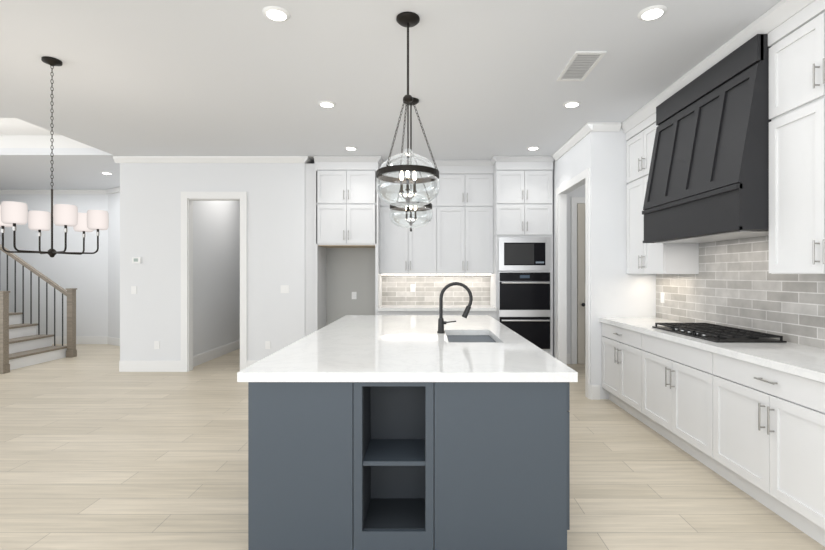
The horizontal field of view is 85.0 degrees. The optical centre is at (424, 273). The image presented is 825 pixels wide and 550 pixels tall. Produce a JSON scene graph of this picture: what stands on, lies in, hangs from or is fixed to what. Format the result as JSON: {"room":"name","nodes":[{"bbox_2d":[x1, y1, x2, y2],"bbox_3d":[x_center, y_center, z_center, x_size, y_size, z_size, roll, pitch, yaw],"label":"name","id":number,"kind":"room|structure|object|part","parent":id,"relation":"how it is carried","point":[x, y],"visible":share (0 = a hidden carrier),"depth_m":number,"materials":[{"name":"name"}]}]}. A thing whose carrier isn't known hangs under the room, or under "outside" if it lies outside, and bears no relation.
{"room":"kitchen","nodes":[
{"label":"kitchen","id":0,"kind":"room"},
{"bbox_2d":[0,192,119,337],"bbox_3d":[-7.120,-0.140,7.115,5.360,3.120,4.230,0,0,0],"label":"wall","id":1,"kind":"structure","parent":0,"point":[94,279],"depth_m":9.13,"materials":[{"name":"white paint"}]},
{"bbox_2d":[0,122,620,399],"bbox_3d":[-3.175,-0.140,7.570,13.050,3.120,5.060,0,0,0],"label":"trim","id":2,"kind":"structure","parent":1,"relation":"attached to","point":[188,361],"depth_m":6.53,"materials":[{"name":"white paint"}]},
{"bbox_2d":[120,163,304,359],"bbox_3d":[-3.095,-0.140,6.610,2.690,3.120,0.120,0,0,0],"label":"wall","id":3,"kind":"structure","parent":0,"point":[150,224],"depth_m":6.55,"materials":[{"name":"white paint"}]},
{"bbox_2d":[131,286,136,293],"bbox_3d":[-4.235,0.233,6.545,0.075,0.115,0.008,0,0,0],"label":"light switch","id":4,"kind":"object","parent":3,"relation":"attached to","point":[133,289],"visible":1,"depth_m":6.54,"materials":[{"name":"white plastic"}]},
{"bbox_2d":[132,257,140,262],"bbox_3d":[-4.190,-0.200,6.538,0.120,0.090,0.024,0,0,0],"label":"thermostat","id":5,"kind":"object","parent":3,"relation":"attached to","point":[136,259],"visible":0.96,"depth_m":6.53,"materials":[{"name":"white plastic"}]},
{"bbox_2d":[154,341,159,348],"bbox_3d":[-3.900,1.034,6.546,0.075,0.115,0.008,0,0,0],"label":"electrical outlet","id":6,"kind":"object","parent":3,"relation":"attached to","point":[156,344],"visible":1,"depth_m":6.54,"materials":[{"name":"white plastic"}]},
{"bbox_2d":[265,341,270,348],"bbox_3d":[-2.285,1.034,6.546,0.075,0.115,0.008,0,0,0],"label":"electrical outlet","id":7,"kind":"object","parent":3,"relation":"attached to","point":[267,344],"visible":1,"depth_m":6.54,"materials":[{"name":"white plastic"}]},
{"bbox_2d":[281,285,288,292],"bbox_3d":[-2.040,0.220,6.545,0.120,0.115,0.008,0,0,0],"label":"light switch","id":8,"kind":"object","parent":3,"relation":"attached to","point":[284,288],"visible":1,"depth_m":6.54,"materials":[{"name":"white plastic"}]},
{"bbox_2d":[193,201,239,355],"bbox_3d":[-3.460,-0.140,8.435,1.960,3.120,3.530,0,0,0],"label":"wall","id":9,"kind":"structure","parent":0,"point":[216,274],"depth_m":7.62,"materials":[{"name":"white paint"}]},
{"bbox_2d":[352,292,356,298],"bbox_3d":[-1.120,0.340,7.108,0.075,0.115,0.008,0,0,0],"label":"electrical outlet","id":10,"kind":"object","parent":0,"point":[354,295],"visible":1,"depth_m":7.11,"materials":[{"name":"white plastic"}]},
{"bbox_2d":[0,0,780,189],"bbox_3d":[-3.200,-1.890,3.350,13.600,0.380,13.900,0,0,0],"label":"ceiling","id":11,"kind":"structure","parent":0,"point":[189,78],"depth_m":3.85,"materials":[{"name":"white paint"}]},
{"bbox_2d":[0,56,108,256],"bbox_3d":[-2.963,-0.914,3.575,0.692,1.568,0.746,0,0,0],"label":"chandelier","id":12,"kind":"object","parent":11,"relation":"hanging from","point":[13,214],"visible":1,"depth_m":3.56,"materials":[{"name":"white fabric"}]},
{"bbox_2d":[262,6,289,20],"bbox_3d":[-0.970,-1.694,2.940,0.176,0.012,0.176,0,0,0],"label":"recessed light","id":13,"kind":"object","parent":11,"relation":"in","point":[275,13],"visible":1,"depth_m":2.92,"materials":[{"name":"white paint"}]},
{"bbox_2d":[318,101,335,106],"bbox_3d":[-0.980,-1.694,4.500,0.176,0.012,0.176,0,0,0],"label":"recessed light","id":14,"kind":"object","parent":11,"relation":"in","point":[326,104],"visible":1,"depth_m":4.48,"materials":[{"name":"white paint"}]},
{"bbox_2d":[345,146,357,149],"bbox_3d":[-1.000,-1.694,6.080,0.176,0.012,0.176,0,0,0],"label":"recessed light","id":15,"kind":"object","parent":11,"relation":"in","point":[351,148],"visible":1,"depth_m":6.06,"materials":[{"name":"white paint"}]},
{"bbox_2d":[376,12,439,211],"bbox_3d":[-0.113,-1.056,2.990,0.428,1.285,0.428,0,0,0],"label":"pendant light","id":16,"kind":"object","parent":11,"relation":"hanging from","point":[408,20],"visible":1,"depth_m":2.97,"materials":[{"name":"clear glass"}]},
{"bbox_3d":[-0.113,-0.635,2.990,0.428,0.385,0.428,0,0,0],"label":"glass","id":17,"kind":"part","parent":16,"relation":"part of","materials":[{"name":"clear glass"}]},
{"bbox_2d":[389,97,432,230],"bbox_3d":[-0.137,-1.056,4.400,0.428,1.285,0.428,0,0,0],"label":"pendant light","id":18,"kind":"object","parent":11,"relation":"hanging from","point":[427,206],"visible":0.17,"depth_m":4.39,"materials":[{"name":"clear glass"}]},
{"bbox_3d":[-0.137,-0.635,4.400,0.428,0.385,0.428,0,0,0],"label":"glass","id":19,"kind":"part","parent":18,"relation":"part of","materials":[{"name":"clear glass"}]},
{"bbox_2d":[527,146,539,149],"bbox_3d":[1.460,-1.694,6.070,0.176,0.012,0.176,0,0,0],"label":"recessed light","id":20,"kind":"object","parent":11,"relation":"in","point":[533,148],"visible":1,"depth_m":6.06,"materials":[{"name":"white paint"}]},
{"bbox_2d":[563,101,580,106],"bbox_3d":[1.470,-1.694,4.500,0.176,0.012,0.176,0,0,0],"label":"recessed light","id":21,"kind":"object","parent":11,"relation":"in","point":[572,103],"visible":1,"depth_m":4.48,"materials":[{"name":"white paint"}]},
{"bbox_2d":[556,51,606,80],"bbox_3d":[1.268,-1.694,3.685,0.235,0.011,0.510,0,0,0],"label":"ceiling vent","id":22,"kind":"object","parent":11,"relation":"in","point":[580,65],"visible":1,"depth_m":3.66,"materials":[{"name":"white metal"}]},
{"bbox_2d":[637,5,667,20],"bbox_3d":[1.480,-1.694,2.930,0.176,0.012,0.176,0,0,0],"label":"recessed light","id":23,"kind":"object","parent":11,"relation":"in","point":[652,12],"visible":1,"depth_m":2.91,"materials":[{"name":"white paint"}]},
{"bbox_2d":[0,344,824,549],"bbox_3d":[-3.200,1.450,3.350,13.600,0.060,13.900,0,0,0],"label":"floor","id":24,"kind":"structure","parent":0,"point":[99,450],"depth_m":3.20,"materials":[{"name":"beige wood"}]},
{"bbox_2d":[0,244,76,373],"bbox_3d":[-7.837,-0.379,7.075,3.687,3.599,1.364,0,0,0],"label":"stairs","id":25,"kind":"structure","parent":24,"relation":"on","point":[22,344],"depth_m":7.51,"materials":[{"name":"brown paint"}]},
{"bbox_2d":[377,312,412,314],"bbox_3d":[-0.436,0.980,6.819,0.488,0.880,0.598,0,0,0],"label":"base cabinet","id":26,"kind":"object","parent":24,"relation":"on","point":[378,313],"depth_m":6.52,"materials":[{"name":"white wood"}]},
{"bbox_2d":[248,334,577,549],"bbox_3d":[-0.059,0.980,3.790,1.672,0.881,3.020,0,0,0],"label":"kitchen island","id":27,"kind":"object","parent":24,"relation":"on","point":[440,431],"depth_m":2.28,"materials":[{"name":"painted wood"},{"name":"white quartz"}]},
{"bbox_2d":[237,314,460,381],"bbox_3d":[-0.383,0.530,3.790,1.105,0.080,3.100,0,0,0],"label":"island countertop","id":28,"kind":"structure","parent":27,"relation":"on","point":[353,348],"depth_m":2.71,"materials":[{"name":"white stone"}]},
{"bbox_2d":[441,314,576,381],"bbox_3d":[0.465,0.514,3.790,0.590,0.048,3.100,0,0,0],"label":"island countertop","id":29,"kind":"structure","parent":27,"relation":"on","point":[512,358],"depth_m":2.64,"materials":[{"name":"white stone"}]},
{"bbox_2d":[437,282,472,333],"bbox_3d":[0.249,0.278,3.737,0.296,0.424,0.064,0,0,0],"label":"faucet","id":30,"kind":"object","parent":29,"relation":"on","point":[441,322],"depth_m":3.72,"materials":[{"name":"black metal"}]},
{"bbox_2d":[413,312,438,314],"bbox_3d":[-0.039,0.980,6.819,0.550,0.880,0.598,0,0,0],"label":"base cabinet","id":31,"kind":"object","parent":24,"relation":"on","point":[414,313],"depth_m":6.52,"materials":[{"name":"white wood"}]},
{"bbox_2d":[377,304,496,311],"bbox_3d":[0.175,0.514,6.804,1.708,0.048,0.628,0,0,0],"label":"countertop","id":32,"kind":"structure","parent":31,"relation":"on","point":[384,307],"depth_m":6.54,"materials":[{"name":"white stone"}]},
{"bbox_2d":[443,312,472,314],"bbox_3d":[0.389,0.980,6.819,0.549,0.880,0.598,0,0,0],"label":"base cabinet","id":33,"kind":"object","parent":24,"relation":"on","point":[444,313],"depth_m":6.52,"materials":[{"name":"white wood"}]},
{"bbox_2d":[473,312,496,319],"bbox_3d":[0.785,0.980,6.819,0.489,0.880,0.598,0,0,0],"label":"base cabinet","id":34,"kind":"object","parent":24,"relation":"on","point":[493,314],"depth_m":6.52,"materials":[{"name":"white wood"}]},
{"bbox_2d":[489,160,552,355],"bbox_3d":[1.444,-0.105,6.812,0.828,3.050,0.612,0,0,0],"label":"tall cabinet","id":35,"kind":"object","parent":24,"relation":"on","point":[521,282],"depth_m":6.52,"materials":[{"name":"white wood"}]},
{"bbox_2d":[602,324,634,416],"bbox_3d":[2.314,0.980,4.596,0.628,0.880,1.003,0,0,0],"label":"base cabinet","id":36,"kind":"object","parent":24,"relation":"on","point":[618,345],"depth_m":4.65,"materials":[{"name":"white wood"}]},
{"bbox_2d":[635,332,702,462],"bbox_3d":[2.314,0.980,3.642,0.628,0.880,1.150,0,0,0],"label":"base cabinet","id":37,"kind":"object","parent":24,"relation":"on","point":[668,376],"depth_m":3.67,"materials":[{"name":"white wood"}]},
{"bbox_2d":[703,352,824,546],"bbox_3d":[2.314,0.980,2.614,0.628,0.880,1.150,0,0,0],"label":"base cabinet","id":38,"kind":"object","parent":24,"relation":"on","point":[716,364],"depth_m":2.62,"materials":[{"name":"white wood"}]},
{"bbox_2d":[599,316,824,383],"bbox_3d":[2.299,0.514,1.949,0.658,0.048,6.298,0,0,0],"label":"countertop","id":39,"kind":"structure","parent":38,"relation":"on","point":[807,361],"depth_m":2.92,"materials":[{"name":"white stone"}]},
{"bbox_2d":[651,320,786,343],"bbox_3d":[2.329,0.466,3.665,0.500,0.045,0.910,0,0,0],"label":"cooktop","id":40,"kind":"object","parent":39,"relation":"in","point":[721,333],"depth_m":3.50,"materials":[{"name":"black metal"}]},
{"bbox_2d":[411,284,414,291],"bbox_3d":[-0.190,0.220,7.102,0.075,0.115,0.008,0,0,0],"label":"electrical outlet","id":41,"kind":"object","parent":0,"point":[412,287],"visible":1,"depth_m":7.10,"materials":[{"name":"white plastic"}]},
{"bbox_2d":[553,134,587,357],"bbox_3d":[1.930,-0.140,6.160,0.100,3.120,1.920,0,0,0],"label":"wall","id":42,"kind":"structure","parent":0,"point":[572,162],"depth_m":5.86,"materials":[{"name":"white paint"}]},
{"bbox_2d":[313,160,352,247],"bbox_3d":[-1.328,-1.025,6.819,0.498,1.210,0.598,0,0,0],"label":"upper cabinet","id":43,"kind":"object","parent":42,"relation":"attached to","point":[332,179],"depth_m":6.53,"materials":[{"name":"white wood"}]},
{"bbox_2d":[353,160,380,247],"bbox_3d":[-0.952,-1.025,6.819,0.498,1.210,0.598,0,0,0],"label":"upper cabinet","id":44,"kind":"object","parent":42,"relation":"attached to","point":[366,200],"depth_m":6.53,"materials":[{"name":"white wood"}]},
{"bbox_2d":[377,164,412,275],"bbox_3d":[-0.436,-0.815,6.944,0.488,1.630,0.348,0,0,0],"label":"upper cabinet","id":45,"kind":"object","parent":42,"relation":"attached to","point":[395,254],"depth_m":6.78,"materials":[{"name":"white wood"}]},
{"bbox_2d":[413,164,440,275],"bbox_3d":[-0.039,-0.815,6.944,0.550,1.630,0.348,0,0,0],"label":"upper cabinet","id":46,"kind":"object","parent":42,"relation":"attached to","point":[426,239],"depth_m":6.78,"materials":[{"name":"white wood"}]},
{"bbox_2d":[441,164,468,275],"bbox_3d":[0.389,-0.815,6.944,0.549,1.630,0.348,0,0,0],"label":"upper cabinet","id":47,"kind":"object","parent":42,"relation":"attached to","point":[454,177],"depth_m":6.78,"materials":[{"name":"white wood"}]},
{"bbox_2d":[469,164,492,275],"bbox_3d":[0.785,-0.815,6.944,0.489,1.630,0.348,0,0,0],"label":"upper cabinet","id":48,"kind":"object","parent":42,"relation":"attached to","point":[485,235],"depth_m":6.78,"materials":[{"name":"white wood"}]},
{"bbox_2d":[577,203,584,363],"bbox_3d":[2.853,0.152,7.061,0.895,2.525,0.112,0,0,0],"label":"door","id":49,"kind":"structure","parent":42,"relation":"in","point":[580,283],"depth_m":7.08,"materials":[{"name":"beige wood"}]},
{"bbox_2d":[588,128,655,398],"bbox_3d":[2.255,-0.140,5.150,0.750,3.120,0.100,0,0,0],"label":"wall","id":50,"kind":"structure","parent":0,"point":[616,290],"depth_m":5.08,"materials":[{"name":"white paint"}]},
{"bbox_2d":[624,124,638,273],"bbox_3d":[2.454,-0.800,4.869,0.348,1.600,0.459,0,0,0],"label":"upper cabinet","id":51,"kind":"object","parent":50,"relation":"attached to","point":[632,134],"depth_m":4.97,"materials":[{"name":"white wood"}]},
{"bbox_2d":[660,292,664,302],"bbox_3d":[2.611,0.260,4.950,0.008,0.115,0.075,0,0,0],"label":"light switch","id":52,"kind":"object","parent":50,"relation":"attached to","point":[662,297],"visible":1,"depth_m":4.94,"materials":[{"name":"white plastic"}]},
{"bbox_2d":[639,120,702,275],"bbox_3d":[2.454,-0.800,4.532,0.348,1.600,0.459,0,0,0],"label":"upper cabinet","id":53,"kind":"object","parent":50,"relation":"attached to","point":[658,259],"depth_m":4.34,"materials":[{"name":"white wood"}]},
{"bbox_2d":[763,0,810,275],"bbox_3d":[2.454,-0.800,2.748,0.348,1.600,0.480,0,0,0],"label":"upper cabinet","id":54,"kind":"object","parent":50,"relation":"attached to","point":[787,238],"depth_m":2.83,"materials":[{"name":"white wood"}]},
{"bbox_2d":[811,0,824,275],"bbox_3d":[2.454,-0.800,2.360,0.348,1.600,0.541,0,0,0],"label":"upper cabinet","id":55,"kind":"object","parent":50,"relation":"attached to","point":[817,6],"depth_m":2.61,"materials":[{"name":"white wood"}]},
{"bbox_2d":[643,16,782,243],"bbox_3d":[2.359,-0.996,3.645,0.538,1.403,1.310,0,0,0],"label":"range hood","id":56,"kind":"object","parent":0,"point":[705,135],"depth_m":3.38,"materials":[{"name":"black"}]}
]}

